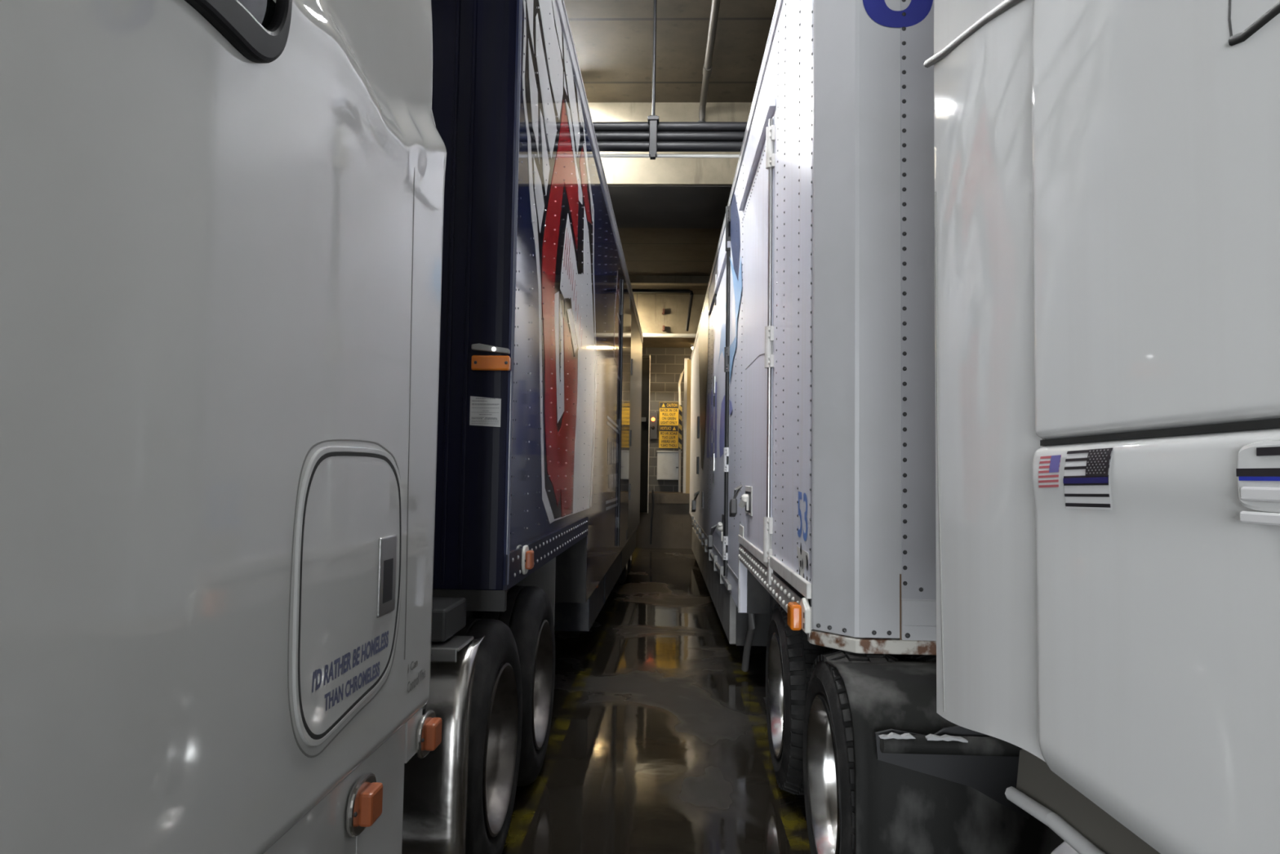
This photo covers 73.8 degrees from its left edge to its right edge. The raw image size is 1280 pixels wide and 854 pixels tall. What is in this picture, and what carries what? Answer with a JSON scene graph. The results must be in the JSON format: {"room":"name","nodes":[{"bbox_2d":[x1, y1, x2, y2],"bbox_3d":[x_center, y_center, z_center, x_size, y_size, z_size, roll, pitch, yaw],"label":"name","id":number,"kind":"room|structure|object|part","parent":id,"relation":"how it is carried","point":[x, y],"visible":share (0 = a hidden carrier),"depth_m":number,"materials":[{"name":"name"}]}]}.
{"room":"loading dock","nodes":[
{"label":"loading dock","id":0,"kind":"room"},
{"bbox_2d":[502,547,810,853],"bbox_3d":[0.091,1.888,3.298,18.000,0.200,30.800,1,-3,2],"label":"floor","id":1,"kind":"structure","parent":0,"point":[658,743],"depth_m":5.16,"materials":[{"name":"concrete"}]},
{"bbox_2d":[0,0,555,853],"bbox_3d":[-1.847,-0.257,1.722,2.496,3.850,7.100,1,-3,2],"label":"tractor","id":2,"kind":"object","parent":1,"relation":"on","point":[224,630],"visible":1,"depth_m":1.33,"materials":[{"name":"white paint"}]},
{"bbox_3d":[-0.619,0.339,1.864,0.007,0.590,0.606,1,-3,2],"label":"door frame","id":3,"kind":"part","parent":2,"relation":"part of","materials":[{"name":"white paint"}]},
{"bbox_3d":[-0.621,0.339,1.862,0.008,0.558,0.574,1,-3,2],"label":"luggage door","id":4,"kind":"part","parent":2,"relation":"part of","materials":[{"name":"white paint"}]},
{"bbox_2d":[346,772,382,836],"bbox_3d":[-0.632,0.876,1.983,0.046,0.122,0.162,1,-3,2],"label":"marker lamp","id":5,"kind":"object","parent":2,"relation":"attached to","point":[364,795],"depth_m":1.94,"materials":[{"name":"orange plastic"}]},
{"bbox_2d":[415,710,442,758],"bbox_3d":[-0.610,0.896,2.492,0.046,0.122,0.162,1,-3,2],"label":"marker lamp","id":6,"kind":"object","parent":2,"relation":"attached to","point":[428,726],"depth_m":2.45,"materials":[{"name":"orange plastic"}]},
{"bbox_3d":[-0.685,-0.585,2.548,0.204,2.774,0.014,1,-3,2],"label":"edge trim","id":7,"kind":"part","parent":2,"relation":"part of","materials":[{"name":"silver metal"}]},
{"bbox_2d":[431,0,643,631],"bbox_3d":[-1.524,0.001,9.418,2.646,4.200,12.390,1,-3,2],"label":"trailer","id":8,"kind":"object","parent":1,"relation":"on","point":[538,469],"visible":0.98,"depth_m":3.70,"materials":[{"name":"blue metal"}]},
{"bbox_3d":[-1.815,0.649,3.333,2.600,0.080,0.040,1,-3,2],"label":"nose sill","id":9,"kind":"part","parent":8,"relation":"part of","materials":[{"name":"black metal"}]},
{"bbox_3d":[-1.793,-0.869,3.413,2.598,2.960,0.051,1,-3,2],"label":"nose panel","id":10,"kind":"part","parent":8,"relation":"part of","materials":[{"name":"blue metal"}]},
{"bbox_2d":[471,397,498,422],"bbox_3d":[-0.597,-0.062,3.293,0.107,0.100,0.001,1,-3,3],"label":"print","id":11,"kind":"object","parent":8,"relation":"attached to","point":[476,397],"depth_m":3.29},
{"bbox_2d":[471,355,511,371],"bbox_3d":[-0.575,-0.246,3.289,0.149,0.058,0.035,1,-3,2],"label":"lamp","id":12,"kind":"object","parent":8,"relation":"attached to","point":[478,362],"depth_m":3.27,"materials":[{"name":"orange plastic"}]},
{"bbox_3d":[-0.492,-0.862,3.363,0.019,2.940,0.020,1,-3,2],"label":"corner post","id":13,"kind":"part","parent":8,"relation":"part of","materials":[{"name":"grey"}]},
{"bbox_2d":[520,545,533,574],"bbox_3d":[-0.474,0.563,3.621,0.041,0.122,0.125,1,-3,2],"label":"marker lamp","id":14,"kind":"object","parent":8,"relation":"attached to","point":[526,555],"depth_m":3.59,"materials":[{"name":"orange plastic"}]},
{"bbox_3d":[-0.471,0.643,4.781,0.061,0.135,3.020,1,-3,2],"label":"rail","id":15,"kind":"part","parent":8,"relation":"part of","materials":[{"name":"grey metal"}]},
{"bbox_3d":[-0.216,-1.941,9.543,0.038,0.112,12.250,1,-3,2],"label":"roof rail","id":16,"kind":"part","parent":8,"relation":"part of","materials":[{"name":"grey metal"}]},
{"bbox_3d":[-0.197,-0.917,10.247,0.012,1.345,3.095,1,-3,2],"label":"graphic panel","id":17,"kind":"part","parent":8,"relation":"part of","materials":[{"name":"metal"}]},
{"bbox_3d":[-0.222,-0.173,9.633,0.030,3.010,0.030,-1,-4,25],"label":"hinge rod","id":18,"kind":"part","parent":8,"relation":"part of","materials":[{"name":"grey metal"}]},
{"bbox_3d":[-0.189,-0.153,10.693,0.007,2.970,2.100,1,-3,2],"label":"door","id":19,"kind":"part","parent":8,"relation":"part of","materials":[{"name":"blue metal"}]},
{"bbox_3d":[-0.072,-0.005,13.492,0.006,3.270,4.120,1,-3,2],"label":"panel","id":20,"kind":"part","parent":8,"relation":"part of","materials":[{"name":"white metal"}]},
{"bbox_2d":[688,0,936,710],"bbox_3d":[2.131,0.159,10.612,2.675,4.128,14.974,1,-3,2],"label":"trailer","id":21,"kind":"object","parent":1,"relation":"on","point":[813,380],"visible":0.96,"depth_m":3.29,"materials":[{"name":"grey metal"}]},
{"bbox_2d":[691,490,699,511],"bbox_3d":[0.794,1.064,12.186,0.103,0.306,0.181,1,-3,2],"label":"padlock","id":22,"kind":"object","parent":21,"relation":"hanging from","point":[694,502],"visible":1,"depth_m":12.11,"materials":[{"name":"grey metal"}]},
{"bbox_3d":[0.892,1.034,12.183,0.012,0.220,0.240,1,-3,2],"label":"latch plate","id":23,"kind":"part","parent":21,"relation":"part of","materials":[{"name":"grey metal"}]},
{"bbox_2d":[707,524,717,549],"bbox_3d":[0.678,1.027,7.991,0.085,0.249,0.147,1,-3,2],"label":"padlock","id":24,"kind":"object","parent":21,"relation":"hanging from","point":[710,538],"visible":1,"depth_m":7.93,"materials":[{"name":"grey metal"}]},
{"bbox_3d":[0.747,0.977,7.996,0.067,0.178,0.099,1,-3,2],"label":"handle","id":25,"kind":"part","parent":21,"relation":"part of","materials":[{"name":"white metal"}]},
{"bbox_3d":[0.839,-1.545,9.259,0.030,0.060,3.250,1,-3,2],"label":"drip rail","id":26,"kind":"part","parent":21,"relation":"part of","materials":[{"name":"white metal"}]},
{"bbox_3d":[0.818,-0.205,8.684,0.006,2.600,2.150,1,-3,2],"label":"door","id":27,"kind":"part","parent":21,"relation":"part of","materials":[{"name":"white metal"}]},
{"bbox_3d":[0.777,0.959,7.996,0.006,0.275,0.210,1,-3,2],"label":"latch frame","id":28,"kind":"part","parent":21,"relation":"part of","materials":[{"name":"grey metal"}]},
{"bbox_3d":[0.778,-0.136,7.594,0.041,2.900,0.041,2,-3,-21],"label":"hinge rod","id":29,"kind":"part","parent":21,"relation":"part of","materials":[{"name":"black plastic"}]},
{"bbox_2d":[728,484,742,516],"bbox_3d":[0.633,0.487,5.634,0.076,0.220,0.130,1,-3,2],"label":"padlock","id":30,"kind":"object","parent":21,"relation":"hanging from","point":[733,503],"visible":1,"depth_m":5.58,"materials":[{"name":"grey metal"}]},
{"bbox_3d":[0.910,-1.859,10.844,0.042,0.097,14.800,1,-3,2],"label":"roof rail","id":31,"kind":"part","parent":21,"relation":"part of","materials":[{"name":"grey metal"}]},
{"bbox_3d":[0.690,0.498,5.662,0.067,0.107,0.100,1,-3,2],"label":"handle","id":32,"kind":"part","parent":21,"relation":"part of","materials":[{"name":"white"}]},
{"bbox_3d":[0.721,0.487,5.662,0.006,0.189,0.424,1,-3,2],"label":"latch frame","id":33,"kind":"part","parent":21,"relation":"part of","materials":[{"name":"white paint"}]},
{"bbox_3d":[0.733,-0.445,5.439,0.006,2.405,1.720,1,-3,2],"label":"door","id":34,"kind":"part","parent":21,"relation":"part of","materials":[{"name":"white metal"}]},
{"bbox_3d":[0.738,-1.698,5.505,0.035,0.045,1.830,1,-3,2],"label":"drip rail","id":35,"kind":"part","parent":21,"relation":"part of","materials":[{"name":"white metal"}]},
{"bbox_3d":[0.696,-0.506,4.577,0.022,2.340,0.022,-1,-3,24],"label":"hinge rod","id":36,"kind":"part","parent":21,"relation":"part of","materials":[{"name":"silver metal"}]},
{"bbox_3d":[0.692,0.738,4.783,0.022,0.210,2.980,1,-3,2],"label":"door sill","id":37,"kind":"part","parent":21,"relation":"part of","materials":[{"name":"white paint"}]},
{"bbox_3d":[0.692,0.836,4.797,0.020,0.115,3.020,1,-3,2],"label":"rail","id":38,"kind":"part","parent":21,"relation":"part of","materials":[{"name":"white metal"}]},
{"bbox_2d":[787,597,811,633],"bbox_3d":[0.622,0.732,3.341,0.068,0.129,0.175,1,-3,2],"label":"lamp","id":39,"kind":"object","parent":21,"relation":"attached to","point":[799,615],"depth_m":3.33,"materials":[{"name":"orange plastic"}]},
{"bbox_3d":[1.955,0.823,3.190,2.608,0.051,0.224,1,-3,2],"label":"nose sill","id":40,"kind":"part","parent":21,"relation":"part of","materials":[{"name":"white metal"}]},
{"bbox_3d":[1.983,-0.751,3.285,2.600,3.095,0.210,1,-3,2],"label":"nose panel","id":41,"kind":"part","parent":21,"relation":"part of","materials":[{"name":"white metal"}]},
{"bbox_2d":[765,0,1279,853],"bbox_3d":[1.919,-0.227,1.657,2.628,3.904,7.124,1,-3,2],"label":"tractor","id":42,"kind":"object","parent":1,"relation":"on","point":[1103,677],"visible":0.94,"depth_m":1.19,"materials":[{"name":"white paint"}]},
{"bbox_3d":[1.083,1.093,1.261,0.620,0.620,1.250,1,-3,2],"label":"fuel tank","id":43,"kind":"part","parent":42,"relation":"part of","materials":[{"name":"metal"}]},
{"bbox_3d":[0.604,0.047,0.803,0.014,0.070,0.111,1,-3,2],"label":"door handle","id":44,"kind":"part","parent":42,"relation":"part of","materials":[{"name":"white paint"}]},
{"bbox_2d":[635,491,693,548],"bbox_3d":[0.664,2.208,19.666,18.600,1.400,2.060,1,-3,2],"label":"wall","id":45,"kind":"structure","parent":0,"point":[672,521],"depth_m":18.69,"materials":[{"name":"concrete"}]},
{"bbox_2d":[640,355,650,513],"bbox_3d":[-0.052,0.149,18.621,0.506,3.436,0.295,1,-3,2],"label":"pad","id":46,"kind":"object","parent":45,"relation":"attached to","point":[646,363],"visible":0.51,"depth_m":18.53,"materials":[{"name":"black"}]},
{"bbox_3d":[0.197,0.155,18.627,0.009,3.433,0.265,1,-3,2],"label":"edge post","id":47,"kind":"part","parent":46,"relation":"part of","materials":[{"name":"grey paint"}]},
{"bbox_2d":[649,489,653,544],"bbox_3d":[0.265,1.963,18.641,0.077,1.185,0.040,1,-3,2],"label":"cable","id":48,"kind":"object","parent":45,"relation":"hanging from","point":[652,509],"visible":1,"depth_m":18.62,"materials":[{"name":"black plastic"}]},
{"bbox_2d":[678,369,684,492],"bbox_3d":[1.122,0.000,20.055,0.476,3.066,0.100,1,-3,2],"label":"frame","id":49,"kind":"object","parent":45,"relation":"on","point":[680,406],"visible":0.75,"depth_m":20.01,"materials":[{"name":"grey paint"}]},
{"bbox_2d":[682,358,688,493],"bbox_3d":[1.033,-0.033,19.208,0.101,3.035,0.100,1,-3,2],"label":"steel post","id":50,"kind":"object","parent":45,"relation":"on","point":[685,359],"visible":0.76,"depth_m":19.16,"materials":[{"name":"white metal"}]},
{"bbox_2d":[685,359,691,493],"bbox_3d":[1.084,-0.015,18.904,0.105,2.966,0.100,1,-3,2],"label":"post","id":51,"kind":"object","parent":45,"relation":"on","point":[689,362],"visible":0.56,"depth_m":18.85,"materials":[{"name":"beige metal"}]},
{"bbox_2d":[642,347,692,492],"bbox_3d":[0.740,-0.762,20.712,18.600,4.650,0.300,1,-3,2],"label":"wall","id":52,"kind":"structure","parent":0,"point":[667,364],"depth_m":20.58,"materials":[{"name":"brick"}]},
{"bbox_2d":[649,412,657,439],"bbox_3d":[0.326,-0.032,20.459,0.179,0.650,0.152,1,-3,2],"label":"signal light","id":53,"kind":"object","parent":52,"relation":"attached to","point":[653,415],"visible":1,"depth_m":20.43,"materials":[{"name":"grey metal"}]},
{"bbox_2d":[658,425,678,448],"bbox_3d":[0.688,0.233,20.489,0.459,0.543,0.018,1,-3,2],"label":"caution sign","id":54,"kind":"object","parent":52,"relation":"attached to","point":[668,434],"visible":1,"depth_m":20.49,"materials":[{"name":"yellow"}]},
{"bbox_2d":[656,450,681,479],"bbox_3d":[0.693,0.915,20.304,0.598,0.687,0.330,1,-3,2],"label":"electrical box","id":55,"kind":"object","parent":52,"relation":"attached to","point":[667,460],"visible":0.95,"depth_m":20.17,"materials":[{"name":"grey metal"}]},
{"bbox_2d":[656,450,681,452],"bbox_3d":[0.698,0.587,20.322,0.598,0.030,0.330,1,-3,2],"label":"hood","id":56,"kind":"object","parent":55,"relation":"attached to","point":[656,451],"depth_m":20.16,"materials":[{"name":"white metal"}]},
{"bbox_2d":[659,402,678,425],"bbox_3d":[0.696,-0.321,20.520,0.459,0.551,0.018,1,-3,2],"label":"caution sign","id":57,"kind":"object","parent":52,"relation":"attached to","point":[668,411],"visible":1,"depth_m":20.52,"materials":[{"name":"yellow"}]},
{"bbox_2d":[633,293,706,347],"bbox_3d":[0.724,-2.409,19.653,18.000,0.880,2.000,1,-3,2],"label":"ceiling","id":58,"kind":"structure","parent":52,"relation":"attached to","point":[650,306],"depth_m":18.66,"materials":[{"name":"concrete"}]},
{"bbox_2d":[642,333,696,337],"bbox_3d":[0.681,-1.990,18.585,14.000,0.090,0.090,1,-3,2],"label":"pipe","id":59,"kind":"object","parent":58,"relation":"attached to","point":[645,335],"visible":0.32,"depth_m":18.55,"materials":[{"name":"grey metal"}]},
{"bbox_2d":[564,0,777,294],"bbox_3d":[0.217,-3.841,4.718,18.000,0.300,33.000,1,-3,2],"label":"ceiling","id":60,"kind":"structure","parent":0,"point":[613,39],"depth_m":8.14,"materials":[{"name":"concrete"}]},
{"bbox_2d":[631,288,693,331],"bbox_3d":[-2.099,-2.509,18.152,6.460,0.890,0.080,1,-3,2],"label":"drain pipe","id":61,"kind":"object","parent":60,"relation":"hanging from","point":[634,291],"visible":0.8,"depth_m":18.04,"materials":[{"name":"black metal"}]},
{"bbox_2d":[628,275,710,285],"bbox_3d":[0.638,-2.923,17.029,18.000,0.150,0.200,1,-3,2],"label":"beam","id":62,"kind":"structure","parent":60,"relation":"attached to","point":[634,279],"depth_m":16.94,"materials":[{"name":"metal"}]},
{"bbox_2d":[592,0,747,159],"bbox_3d":[0.278,-2.845,6.837,14.000,1.450,0.164,1,-3,2],"label":"pipes","id":63,"kind":"object","parent":60,"relation":"hanging from","point":[652,136],"visible":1,"depth_m":6.80,"materials":[{"name":"black metal"}]},
{"bbox_3d":[0.113,-2.885,6.793,0.022,1.380,0.022,2,-3,-20],"label":"hanger rod","id":64,"kind":"part","parent":63,"relation":"part of","materials":[{"name":"silver metal"}]},
{"bbox_2d":[588,102,752,185],"bbox_3d":[0.385,-2.962,9.829,18.000,0.880,1.590,1,-3,2],"label":"beam","id":65,"kind":"structure","parent":60,"relation":"attached to","point":[617,171],"depth_m":9.03,"materials":[{"name":"concrete"}]},
{"bbox_2d":[607,185,732,228],"bbox_3d":[0.379,-2.515,9.814,18.000,0.015,1.530,1,-3,2],"label":"beam","id":66,"kind":"structure","parent":65,"relation":"attached to","point":[672,206],"depth_m":9.69,"materials":[{"name":"black metal"}]},
{"bbox_2d":[697,0,720,121],"bbox_3d":[0.539,-3.558,3.593,0.098,0.287,10.809,1,-3,1],"label":"pipe","id":67,"kind":"object","parent":60,"relation":"attached to","point":[707,68],"visible":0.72,"depth_m":7.83,"materials":[{"name":"grey metal"}]}
]}

